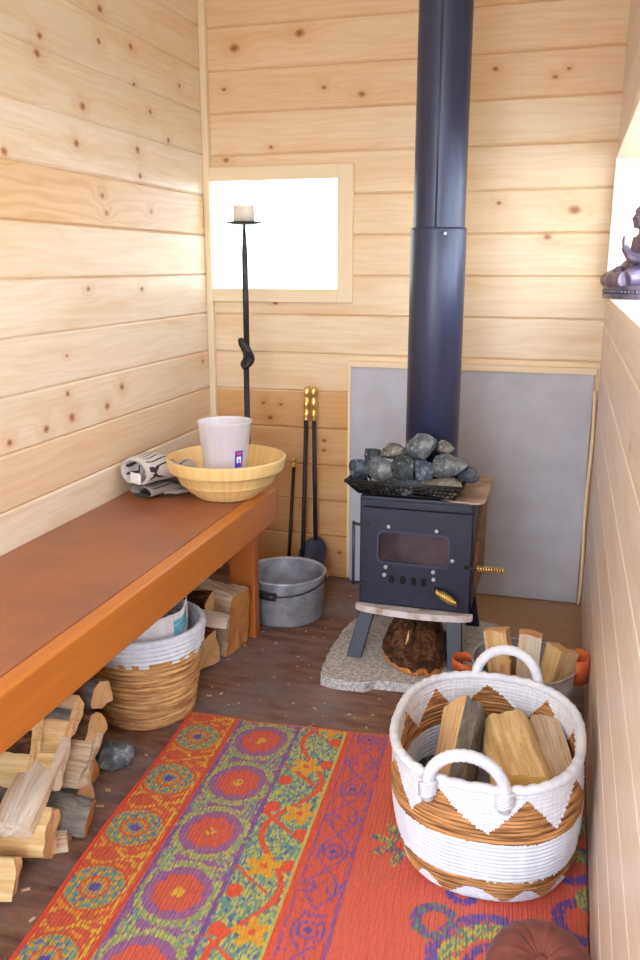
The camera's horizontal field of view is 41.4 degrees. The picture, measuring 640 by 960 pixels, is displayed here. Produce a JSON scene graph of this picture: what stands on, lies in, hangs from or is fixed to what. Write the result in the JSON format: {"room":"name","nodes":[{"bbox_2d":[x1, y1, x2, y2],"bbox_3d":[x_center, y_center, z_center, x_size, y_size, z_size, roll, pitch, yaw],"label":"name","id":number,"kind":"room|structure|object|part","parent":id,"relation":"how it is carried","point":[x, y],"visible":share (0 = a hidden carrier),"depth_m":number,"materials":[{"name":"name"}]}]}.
{"room":"sauna","nodes":[
{"label":"sauna","id":0,"kind":"room"},
{"bbox_2d":[0,0,210,555],"bbox_3d":[-0.931,-0.289,1.547,0.020,2.200,3.600,4,15,16],"label":"wall","id":1,"kind":"structure","parent":0,"point":[104,356],"depth_m":2.43,"materials":[{"name":"brown wood"}]},
{"bbox_2d":[197,0,222,567],"bbox_3d":[-0.414,-0.709,3.204,0.024,2.200,0.028,4,15,16],"label":"trim","id":2,"kind":"structure","parent":1,"relation":"attached to","point":[201,4],"depth_m":3.11,"materials":[{"name":"brown wood"}]},
{"bbox_2d":[0,566,590,959],"bbox_3d":[-0.237,0.856,1.609,2.035,0.050,3.760,4,15,16],"label":"floor","id":3,"kind":"structure","parent":0,"point":[251,665],"depth_m":2.42,"materials":[{"name":"brown dark stained wood planks"}]},
{"bbox_2d":[0,856,22,901],"bbox_3d":[-0.694,0.767,1.649,0.222,0.095,0.056,3,14,4],"label":"log","id":4,"kind":"object","parent":3,"relation":"on","point":[10,866],"visible":1,"depth_m":1.63,"materials":[{"name":"yellow wood"}]},
{"bbox_2d":[0,807,60,858],"bbox_3d":[-0.660,0.728,1.735,0.232,0.113,0.103,0,14,1],"label":"log","id":5,"kind":"object","parent":3,"relation":"on","point":[43,842],"visible":0.56,"depth_m":1.70,"materials":[{"name":"yellow wood"}]},
{"bbox_2d":[0,748,67,838],"bbox_3d":[-0.597,0.646,1.768,0.078,0.103,0.212,2,14,7],"label":"log","id":6,"kind":"object","parent":5,"relation":"on","point":[23,804],"visible":0.82,"depth_m":1.71,"materials":[{"name":"brown wood"}]},
{"bbox_2d":[0,785,95,837],"bbox_3d":[-0.602,0.708,1.834,0.224,0.128,0.098,0,14,-1],"label":"log","id":7,"kind":"object","parent":3,"relation":"on","point":[76,811],"visible":0.53,"depth_m":1.81,"materials":[{"name":"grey wood"}]},
{"bbox_2d":[54,830,71,853],"bbox_3d":[-0.615,0.764,1.782,0.178,0.052,0.046,-3,15,-12],"label":"log","id":8,"kind":"object","parent":3,"relation":"on","point":[64,840],"visible":0.28,"depth_m":1.78,"materials":[{"name":"brown wood"}]},
{"bbox_2d":[60,782,94,798],"bbox_3d":[-0.635,0.701,1.939,0.241,0.075,0.069,5,15,19],"label":"log","id":9,"kind":"object","parent":3,"relation":"on","point":[88,790],"visible":0.06,"depth_m":1.90,"materials":[{"name":"brown wood"}]},
{"bbox_2d":[61,732,103,788],"bbox_3d":[-0.655,0.624,1.943,0.307,0.110,0.113,3,14,16],"label":"log","id":10,"kind":"object","parent":9,"relation":"on","point":[79,766],"visible":0.37,"depth_m":1.89,"materials":[{"name":"brown wood"}]},
{"bbox_2d":[71,709,107,740],"bbox_3d":[-0.656,0.560,1.962,0.312,0.075,0.111,3,15,13],"label":"log","id":11,"kind":"object","parent":10,"relation":"on","point":[91,722],"visible":0.27,"depth_m":1.91,"materials":[{"name":"brown wood"}]},
{"bbox_2d":[73,678,112,708],"bbox_3d":[-0.654,0.502,2.049,0.304,0.085,0.088,5,15,19],"label":"log","id":12,"kind":"object","parent":11,"relation":"on","point":[95,693],"visible":0.2,"depth_m":1.99,"materials":[{"name":"brown wood"}]},
{"bbox_2d":[90,758,98,782],"bbox_3d":[-0.674,0.668,2.016,0.280,0.092,0.095,4,15,15],"label":"log","id":13,"kind":"object","parent":3,"relation":"on","point":[95,773],"visible":0.04,"depth_m":2.02,"materials":[{"name":"brown wood"}]},
{"bbox_2d":[97,740,138,769],"bbox_3d":[-0.504,0.671,2.099,0.097,0.059,0.092,0,14,2],"label":"chunk","id":14,"kind":"object","parent":3,"relation":"on","point":[112,755],"visible":0.97,"depth_m":2.07,"materials":[{"name":"grey stone"}]},
{"bbox_2d":[0,487,276,754],"bbox_3d":[-0.751,0.590,1.541,0.442,0.500,2.875,4,15,16],"label":"bench","id":15,"kind":"object","parent":3,"relation":"on","point":[74,596],"visible":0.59,"depth_m":2.00,"materials":[{"name":"brown wood"}]},
{"bbox_3d":[-0.771,0.360,1.489,0.400,0.030,2.875,4,15,16],"label":"seat","id":16,"kind":"part","parent":15,"relation":"part of","materials":[{"name":"brown wood"}]},
{"bbox_2d":[130,478,189,497],"bbox_3d":[-0.477,0.016,2.699,0.156,0.041,0.211,10,17,35],"label":"glove","id":17,"kind":"object","parent":15,"relation":"on","point":[172,486],"visible":0.65,"depth_m":2.65,"materials":[{"name":"grey fabric"}]},
{"bbox_2d":[121,452,196,485],"bbox_3d":[-0.523,-0.053,2.696,0.180,0.095,0.254,9,17,33],"label":"glove","id":18,"kind":"object","parent":17,"relation":"on","point":[145,468],"visible":0.78,"depth_m":2.61,"materials":[{"name":"white fabric"}]},
{"bbox_2d":[166,444,285,501],"bbox_3d":[-0.292,-0.015,2.652,0.372,0.127,0.372,4,15,16],"label":"wooden bowl","id":19,"kind":"object","parent":15,"relation":"on","point":[264,462],"visible":0.89,"depth_m":2.54,"materials":[{"name":"brown wood"}]},
{"bbox_2d":[197,416,251,468],"bbox_3d":[-0.289,-0.068,2.589,0.167,0.232,0.167,4,15,16],"label":"cup","id":20,"kind":"object","parent":19,"relation":"in","point":[224,440],"visible":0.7,"depth_m":2.52,"materials":[{"name":"plastic"}]},
{"bbox_3d":[-0.250,0.290,2.785,0.090,0.469,0.042,4,15,16],"label":"leg","id":21,"kind":"part","parent":15,"relation":"part of","materials":[{"name":"brown wood"}]},
{"bbox_2d":[92,599,206,730],"bbox_3d":[-0.479,0.506,2.339,0.336,0.270,0.338,4,15,16],"label":"basket","id":22,"kind":"object","parent":3,"relation":"on","point":[154,684],"visible":0.68,"depth_m":2.22,"materials":[{"name":"woven wicker"},{"name":"white cotton"}]},
{"bbox_2d":[132,596,187,642],"bbox_3d":[-0.474,0.435,2.251,0.246,0.250,0.124,-2,14,-7],"label":"newspaper","id":23,"kind":"object","parent":22,"relation":"in","point":[172,625],"visible":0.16,"depth_m":2.22,"materials":[{"name":"white paper"}]},
{"bbox_2d":[200,626,220,669],"bbox_3d":[-0.422,0.510,2.639,0.215,0.124,0.102,10,17,33],"label":"log","id":24,"kind":"object","parent":3,"relation":"on","point":[210,652],"visible":0.24,"depth_m":2.59,"materials":[{"name":"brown wood"}]},
{"bbox_2d":[184,590,214,610],"bbox_3d":[-0.456,0.393,2.733,0.274,0.107,0.101,6,16,23],"label":"log","id":25,"kind":"object","parent":24,"relation":"on","point":[204,599],"visible":0.3,"depth_m":2.67,"materials":[{"name":"brown wood"}]},
{"bbox_2d":[202,609,229,628],"bbox_3d":[-0.392,0.430,2.615,0.228,0.055,0.045,1,14,4],"label":"log","id":26,"kind":"object","parent":24,"relation":"on","point":[215,619],"visible":0.38,"depth_m":2.59,"materials":[{"name":"brown wood"}]},
{"bbox_2d":[193,579,249,656],"bbox_3d":[-0.372,0.426,2.770,0.275,0.223,0.147,8,16,28],"label":"log","id":27,"kind":"object","parent":3,"relation":"on","point":[233,600],"visible":0.44,"depth_m":2.69,"materials":[{"name":"brown wood"}]},
{"bbox_2d":[226,221,261,443],"bbox_3d":[-0.258,-0.227,3.048,0.200,1.343,0.200,4,15,16],"label":"candle stand","id":28,"kind":"object","parent":3,"relation":"on","point":[248,359],"visible":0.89,"depth_m":2.96,"materials":[{"name":"metal"}]},
{"bbox_2d":[233,205,254,220],"bbox_3d":[-0.258,-0.902,2.877,0.072,0.056,0.072,4,15,16],"label":"pillar candle","id":29,"kind":"object","parent":28,"relation":"on","point":[240,212],"visible":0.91,"depth_m":2.85,"materials":[{"name":"wax"}]},
{"bbox_3d":[-0.261,-0.230,3.048,0.027,1.324,0.021,4,15,16],"label":"stem","id":30,"kind":"part","parent":28,"relation":"part of","materials":[{"name":"metal"}]},
{"bbox_2d":[287,457,296,555],"bbox_3d":[-0.114,0.156,3.285,0.020,0.486,0.094,6,15,23],"label":"fire poker","id":31,"kind":"object","parent":3,"relation":"on","point":[294,459],"visible":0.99,"depth_m":3.27,"materials":[{"name":"metal"}]},
{"bbox_3d":[-0.100,-0.068,3.261,0.021,0.040,0.023,4,15,16],"label":"handle","id":32,"kind":"part","parent":31,"relation":"part of","materials":[{"name":"gold metal"}]},
{"bbox_2d":[259,556,329,627],"bbox_3d":[-0.124,0.397,2.983,0.314,0.163,0.314,4,15,16],"label":"metal bucket","id":33,"kind":"object","parent":3,"relation":"on","point":[291,588],"visible":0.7,"depth_m":2.90,"materials":[{"name":"metal"}]},
{"bbox_3d":[-0.135,0.360,2.905,0.302,0.035,0.159,3,14,10],"label":"wire handle","id":34,"kind":"part","parent":33,"relation":"part of","materials":[{"name":"metal"}]},
{"bbox_2d":[21,595,571,955],"bbox_3d":[0.036,0.655,2.282,1.236,0.009,1.842,4,15,16],"label":"chips","id":35,"kind":"object","parent":3,"relation":"on","point":[107,789],"visible":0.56,"depth_m":2.26,"materials":[{"name":"beige wood"}]},
{"bbox_2d":[9,712,587,959],"bbox_3d":[-0.025,0.817,1.645,1.043,0.007,1.301,4,15,16],"label":"rug","id":36,"kind":"object","parent":3,"relation":"on","point":[219,850],"visible":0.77,"depth_m":1.72,"materials":[{"name":"fabric"}]},
{"bbox_2d":[389,645,586,902],"bbox_3d":[0.348,0.600,1.773,0.407,0.350,0.498,4,15,16],"label":"basket","id":37,"kind":"object","parent":36,"relation":"on","point":[479,839],"visible":0.84,"depth_m":1.60,"materials":[{"name":"white wicker"}]},
{"bbox_2d":[418,755,433,766],"bbox_3d":[0.226,0.649,1.798,0.075,0.141,0.250,3,15,13],"label":"log","id":38,"kind":"object","parent":37,"relation":"in","point":[424,761],"visible":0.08,"depth_m":1.88,"materials":[{"name":"brown wood"}]},
{"bbox_2d":[435,695,485,781],"bbox_3d":[0.285,0.600,1.799,0.106,0.208,0.308,5,15,19],"label":"log","id":39,"kind":"object","parent":37,"relation":"in","point":[462,726],"visible":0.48,"depth_m":1.83,"materials":[{"name":"brown wood"}]},
{"bbox_3d":[0.266,0.540,1.538,0.164,0.119,0.034,4,15,16],"label":"handle","id":40,"kind":"part","parent":37,"relation":"part of","materials":[{"name":"white fabric"}]},
{"bbox_3d":[0.431,0.439,1.951,0.166,0.121,0.036,4,15,16],"label":"handle","id":41,"kind":"part","parent":37,"relation":"part of","materials":[{"name":"white fabric"}]},
{"bbox_2d":[482,710,551,785],"bbox_3d":[0.406,0.587,1.751,0.124,0.126,0.305,1,14,4],"label":"log","id":42,"kind":"object","parent":37,"relation":"in","point":[510,740],"visible":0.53,"depth_m":1.75,"materials":[{"name":"yellow wood"}]},
{"bbox_2d":[530,714,571,777],"bbox_3d":[0.485,0.604,1.797,0.076,0.114,0.229,1,14,3],"label":"log","id":43,"kind":"object","parent":37,"relation":"in","point":[548,730],"visible":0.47,"depth_m":1.79,"materials":[{"name":"brown wood"}]},
{"bbox_2d":[485,919,591,959],"bbox_3d":[0.358,0.810,1.380,0.180,0.132,0.179,2,14,8],"label":"velvet cushion","id":44,"kind":"object","parent":36,"relation":"on","point":[527,939],"visible":1,"depth_m":1.38,"materials":[{"name":"fabric"}]},
{"bbox_2d":[301,386,309,556],"bbox_3d":[-0.059,0.027,3.232,0.026,0.761,0.100,4,15,16],"label":"poker","id":45,"kind":"object","parent":3,"relation":"on","point":[306,403],"visible":0.98,"depth_m":3.21,"materials":[{"name":"metal"}]},
{"bbox_3d":[-0.050,-0.287,3.184,0.026,0.129,0.035,4,15,16],"label":"handle","id":46,"kind":"part","parent":45,"relation":"part of","materials":[{"name":"gold metal"}]},
{"bbox_2d":[298,387,325,564],"bbox_3d":[-0.030,0.029,3.187,0.112,0.742,0.165,4,15,16],"label":"shovel","id":47,"kind":"object","parent":3,"relation":"on","point":[315,547],"visible":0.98,"depth_m":3.25,"materials":[{"name":"metal"}]},
{"bbox_3d":[-0.033,0.314,3.250,0.112,0.158,0.146,4,15,16],"label":"blade","id":48,"kind":"part","parent":47,"relation":"part of","materials":[{"name":"metal"}]},
{"bbox_3d":[-0.023,-0.286,3.180,0.024,0.129,0.026,-8,16,-28],"label":"handle","id":49,"kind":"part","parent":47,"relation":"part of","materials":[{"name":"gold metal"}]},
{"bbox_2d":[320,615,499,692],"bbox_3d":[0.299,0.542,2.685,0.504,0.030,0.568,4,15,16],"label":"hearth slab","id":50,"kind":"object","parent":3,"relation":"on","point":[339,671],"visible":0.42,"depth_m":2.57,"materials":[{"name":"stone"}]},
{"bbox_2d":[382,607,445,677],"bbox_3d":[0.292,0.473,2.603,0.208,0.142,0.312,4,15,16],"label":"log","id":51,"kind":"object","parent":50,"relation":"on","point":[424,653],"visible":0.73,"depth_m":2.51,"materials":[{"name":"brown wood"}]},
{"bbox_2d":[346,0,505,669],"bbox_3d":[0.351,-0.677,2.407,0.464,2.470,0.383,4,15,16],"label":"wood stove","id":52,"kind":"object","parent":50,"relation":"on","point":[416,553],"visible":0.95,"depth_m":2.47,"materials":[{"name":"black metal"}]},
{"bbox_3d":[0.101,0.219,2.547,0.009,0.200,0.010,4,15,16],"label":"hinge rod","id":53,"kind":"part","parent":52,"relation":"part of","materials":[{"name":"metal"}]},
{"bbox_3d":[0.122,0.310,2.562,0.053,0.010,0.010,5,15,19],"label":"hinge arm","id":54,"kind":"part","parent":52,"relation":"part of","materials":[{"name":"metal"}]},
{"bbox_3d":[0.131,0.455,2.612,0.102,0.175,0.046,-10,17,-34],"label":"leg","id":55,"kind":"part","parent":52,"relation":"part of","materials":[{"name":"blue metal"}]},
{"bbox_3d":[0.122,0.132,2.517,0.053,0.010,0.010,5,15,19],"label":"hinge arm","id":56,"kind":"part","parent":52,"relation":"part of","materials":[{"name":"metal"}]},
{"bbox_2d":[344,474,466,499],"bbox_3d":[0.261,0.011,2.510,0.345,0.049,0.187,4,15,16],"label":"tray","id":57,"kind":"object","parent":52,"relation":"on","point":[365,486],"visible":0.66,"depth_m":2.44,"materials":[{"name":"black metal"}]},
{"bbox_2d":[349,458,366,479],"bbox_3d":[0.117,-0.035,2.534,0.056,0.069,0.065,-4,15,-16],"label":"stone","id":58,"kind":"object","parent":57,"relation":"on","point":[357,470],"visible":0.97,"depth_m":2.52,"materials":[{"name":"stone"}]},
{"bbox_2d":[364,448,380,464],"bbox_3d":[0.159,-0.064,2.551,0.059,0.062,0.051,4,15,16],"label":"stone","id":59,"kind":"object","parent":57,"relation":"on","point":[370,453],"visible":0.62,"depth_m":2.54,"materials":[{"name":"stone"}]},
{"bbox_2d":[365,455,391,481],"bbox_3d":[0.177,-0.030,2.498,0.103,0.091,0.062,4,15,16],"label":"stone","id":60,"kind":"object","parent":57,"relation":"on","point":[378,468],"visible":0.81,"depth_m":2.48,"materials":[{"name":"grey stone"}]},
{"bbox_2d":[380,477,398,493],"bbox_3d":[0.205,0.019,2.474,0.066,0.053,0.040,4,15,16],"label":"stone","id":61,"kind":"object","parent":57,"relation":"on","point":[391,479],"visible":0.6,"depth_m":2.46,"materials":[{"name":"stone"}]},
{"bbox_2d":[391,454,413,480],"bbox_3d":[0.241,-0.033,2.485,0.068,0.086,0.083,1,14,5],"label":"stone","id":62,"kind":"object","parent":57,"relation":"on","point":[402,467],"visible":0.91,"depth_m":2.45,"materials":[{"name":"stone"}]},
{"bbox_2d":[395,480,420,495],"bbox_3d":[0.259,0.022,2.458,0.087,0.046,0.047,2,14,7],"label":"stone","id":63,"kind":"object","parent":57,"relation":"on","point":[406,493],"visible":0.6,"depth_m":2.45,"materials":[{"name":"stone"}]},
{"bbox_2d":[405,455,426,479],"bbox_3d":[0.269,-0.030,2.546,0.108,0.092,0.054,4,15,16],"label":"stone","id":64,"kind":"object","parent":57,"relation":"on","point":[413,459],"visible":0.06,"depth_m":2.53,"materials":[{"name":"grey stone"}]},
{"bbox_2d":[379,443,407,458],"bbox_3d":[0.221,-0.087,2.529,0.081,0.048,0.069,13,19,41],"label":"stone","id":65,"kind":"object","parent":64,"relation":"on","point":[391,450],"visible":0.88,"depth_m":2.50,"materials":[{"name":"beige stone"}]},
{"bbox_2d":[414,460,433,482],"bbox_3d":[0.302,-0.024,2.473,0.064,0.078,0.050,4,15,16],"label":"stone","id":66,"kind":"object","parent":57,"relation":"on","point":[423,470],"visible":0.83,"depth_m":2.45,"materials":[{"name":"stone"}]},
{"bbox_2d":[405,433,436,459],"bbox_3d":[0.295,-0.101,2.489,0.094,0.078,0.070,4,15,16],"label":"stone","id":67,"kind":"object","parent":66,"relation":"on","point":[420,446],"visible":1,"depth_m":2.47,"materials":[{"name":"grey stone"}]},
{"bbox_2d":[420,478,461,497],"bbox_3d":[0.346,0.023,2.425,0.126,0.060,0.048,4,15,16],"label":"stone","id":68,"kind":"object","parent":57,"relation":"on","point":[454,482],"visible":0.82,"depth_m":2.41,"materials":[{"name":"beige stone"}]},
{"bbox_2d":[432,453,466,478],"bbox_3d":[0.372,-0.038,2.460,0.110,0.078,0.060,4,15,16],"label":"stone","id":69,"kind":"object","parent":57,"relation":"on","point":[447,465],"visible":0.94,"depth_m":2.44,"materials":[{"name":"grey stone"}]},
{"bbox_2d":[437,440,454,454],"bbox_3d":[0.374,-0.090,2.510,0.052,0.057,0.047,4,15,16],"label":"stone","id":70,"kind":"object","parent":69,"relation":"on","point":[444,447],"visible":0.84,"depth_m":2.50,"materials":[{"name":"beige stone"}]},
{"bbox_2d":[456,466,478,483],"bbox_3d":[0.427,-0.017,2.475,0.074,0.057,0.066,-10,17,-34],"label":"stone","id":71,"kind":"object","parent":57,"relation":"on","point":[470,475],"visible":0.87,"depth_m":2.45,"materials":[{"name":"stone"}]},
{"bbox_3d":[0.282,0.232,2.502,0.322,0.296,0.012,4,15,16],"label":"door","id":72,"kind":"part","parent":52,"relation":"part of","materials":[{"name":"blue metal"}]},
{"bbox_3d":[0.339,0.017,2.605,0.364,0.006,0.348,4,15,16],"label":"plate","id":73,"kind":"part","parent":52,"relation":"part of","materials":[{"name":"metal"}]},
{"bbox_3d":[0.402,0.474,2.536,0.062,0.175,0.067,4,15,16],"label":"leg","id":74,"kind":"part","parent":52,"relation":"part of","materials":[{"name":"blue metal"}]},
{"bbox_3d":[0.496,0.406,2.806,0.068,0.175,0.059,4,15,16],"label":"leg","id":75,"kind":"part","parent":52,"relation":"part of","materials":[{"name":"black metal"}]},
{"bbox_3d":[0.498,0.178,2.627,0.010,0.295,0.265,4,15,16],"label":"plate","id":76,"kind":"part","parent":52,"relation":"part of","materials":[{"name":"black metal"}]},
{"bbox_3d":[0.472,0.258,2.437,0.115,0.011,0.009,5,15,18],"label":"latch lever","id":77,"kind":"part","parent":52,"relation":"part of","materials":[{"name":"metal"}]},
{"bbox_2d":[452,637,589,701],"bbox_3d":[0.539,0.550,2.273,0.283,0.214,0.288,-8,16,-29],"label":"bin","id":78,"kind":"object","parent":3,"relation":"on","point":[565,686],"visible":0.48,"depth_m":2.24,"materials":[{"name":"metal"}]},
{"bbox_3d":[0.398,0.497,2.300,0.078,0.034,0.080,4,15,16],"label":"handle","id":79,"kind":"part","parent":78,"relation":"part of","materials":[{"name":"orange leather"}]},
{"bbox_2d":[483,626,514,675],"bbox_3d":[0.490,0.526,2.280,0.109,0.258,0.131,4,15,16],"label":"stick","id":80,"kind":"object","parent":78,"relation":"in","point":[493,636],"visible":0.37,"depth_m":2.26,"materials":[{"name":"yellow wood"}]},
{"bbox_2d":[498,660,510,675],"bbox_3d":[0.484,0.568,2.225,0.037,0.200,0.049,5,15,20],"label":"stick","id":81,"kind":"object","parent":78,"relation":"in","point":[504,665],"visible":0.27,"depth_m":2.20,"materials":[{"name":"brown wood"}]},
{"bbox_2d":[515,629,542,679],"bbox_3d":[0.550,0.531,2.260,0.065,0.257,0.138,5,15,18],"label":"stick","id":82,"kind":"object","parent":78,"relation":"in","point":[529,640],"visible":0.43,"depth_m":2.23,"materials":[{"name":"brown wood"}]},
{"bbox_2d":[540,641,578,682],"bbox_3d":[0.607,0.550,2.241,0.139,0.240,0.062,-7,16,-24],"label":"stick","id":83,"kind":"object","parent":78,"relation":"in","point":[558,662],"visible":0.37,"depth_m":2.21,"materials":[{"name":"yellow wood"}]},
{"bbox_3d":[0.684,0.489,2.213,0.036,0.065,0.088,4,15,16],"label":"handle","id":84,"kind":"part","parent":78,"relation":"part of","materials":[{"name":"orange leather"}]},
{"bbox_3d":[-0.777,0.722,1.828,0.238,0.111,0.101,2,14,9],"label":"log","id":85,"kind":"object","parent":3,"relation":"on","visible":0},
{"bbox_3d":[-0.756,0.649,1.881,0.238,0.112,0.110,5,15,4],"label":"log","id":86,"kind":"object","parent":85,"relation":"on","visible":0},
{"bbox_2d":[0,718,43,772],"bbox_3d":[-0.739,0.557,1.840,0.290,0.179,0.103,3,15,13],"label":"log","id":87,"kind":"object","parent":86,"relation":"on","point":[21,756],"visible":0.56,"depth_m":1.79,"materials":[{"name":"yellow wood"}]},
{"bbox_2d":[0,734,70,790],"bbox_3d":[-0.695,0.608,1.857,0.296,0.149,0.109,3,15,13],"label":"log","id":88,"kind":"object","parent":86,"relation":"on","point":[52,747],"visible":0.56,"depth_m":1.81,"materials":[{"name":"yellow wood"}]},
{"bbox_2d":[43,694,83,737],"bbox_3d":[-0.686,0.527,1.900,0.301,0.094,0.102,3,15,12],"label":"log","id":89,"kind":"object","parent":88,"relation":"on","point":[64,720],"visible":0.49,"depth_m":1.86,"materials":[{"name":"brown wood"}]},
{"bbox_2d":[206,0,629,601],"bbox_3d":[0.271,-0.666,3.036,1.475,2.200,0.020,4,15,16],"label":"wall","id":90,"kind":"structure","parent":0,"point":[291,82],"depth_m":2.92,"materials":[{"name":"brown wood"}]},
{"bbox_2d":[209,163,337,181],"bbox_3d":[-0.173,-1.101,3.036,0.493,0.047,0.022,4,15,16],"label":"trim","id":91,"kind":"structure","parent":90,"relation":"attached to","point":[305,171],"depth_m":3.02,"materials":[{"name":"brown wood"}]},
{"bbox_2d":[213,288,336,302],"bbox_3d":[-0.173,-0.685,3.142,0.493,0.048,0.022,4,15,16],"label":"trim","id":92,"kind":"structure","parent":90,"relation":"attached to","point":[219,294],"depth_m":3.12,"materials":[{"name":"brown wood"}]},
{"bbox_2d":[337,163,353,302],"bbox_3d":[0.090,-0.874,3.015,0.055,0.477,0.022,4,15,16],"label":"trim","id":93,"kind":"structure","parent":90,"relation":"attached to","point":[345,174],"depth_m":3.00,"materials":[{"name":"brown wood"}]},
{"bbox_2d":[346,360,597,604],"bbox_3d":[0.526,0.007,3.099,0.880,0.856,0.032,4,15,16],"label":"shield","id":94,"kind":"object","parent":90,"relation":"attached to","point":[527,428],"visible":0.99,"depth_m":3.05,"materials":[{"name":"grey metal"}]},
{"bbox_3d":[0.111,-0.021,3.222,0.011,0.818,0.021,4,15,16],"label":"trim","id":95,"kind":"part","parent":94,"relation":"part of","materials":[{"name":"brown wood"}]},
{"bbox_3d":[0.525,-0.399,3.003,0.874,0.022,0.021,4,15,16],"label":"trim","id":96,"kind":"part","parent":94,"relation":"part of","materials":[{"name":"brown wood"}]},
{"bbox_2d":[581,0,639,959],"bbox_3d":[0.467,-0.190,1.155,0.020,2.200,3.600,4,15,16],"label":"wall","id":97,"kind":"structure","parent":0,"point":[610,602],"depth_m":1.51,"materials":[{"name":"brown wood"}]},
{"bbox_2d":[604,157,639,299],"bbox_3d":[1.089,-0.808,2.709,0.306,0.465,0.022,4,15,16],"label":"window","id":98,"kind":"structure","parent":97,"relation":"attached to","point":[626,187],"depth_m":2.71,"materials":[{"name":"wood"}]},
{"bbox_2d":[604,298,639,339],"bbox_3d":[0.745,-0.300,1.611,0.306,0.020,2.455,4,15,16],"label":"trim","id":99,"kind":"structure","parent":97,"relation":"attached to","point":[628,311],"depth_m":1.84,"materials":[{"name":"brown wood"}]},
{"bbox_2d":[600,206,639,299],"bbox_3d":[0.937,-0.676,2.491,0.191,0.278,0.288,2,14,6],"label":"seated statue","id":100,"kind":"object","parent":99,"relation":"on","point":[622,282],"visible":1,"depth_m":2.44,"materials":[{"name":"purple metal"}]},
{"bbox_2d":[616,92,639,157],"bbox_3d":[0.745,-0.731,1.501,0.306,0.020,2.455,4,15,16],"label":"trim","id":101,"kind":"structure","parent":97,"relation":"attached to","point":[629,146],"depth_m":2.27,"materials":[{"name":"brown wood"}]}
]}

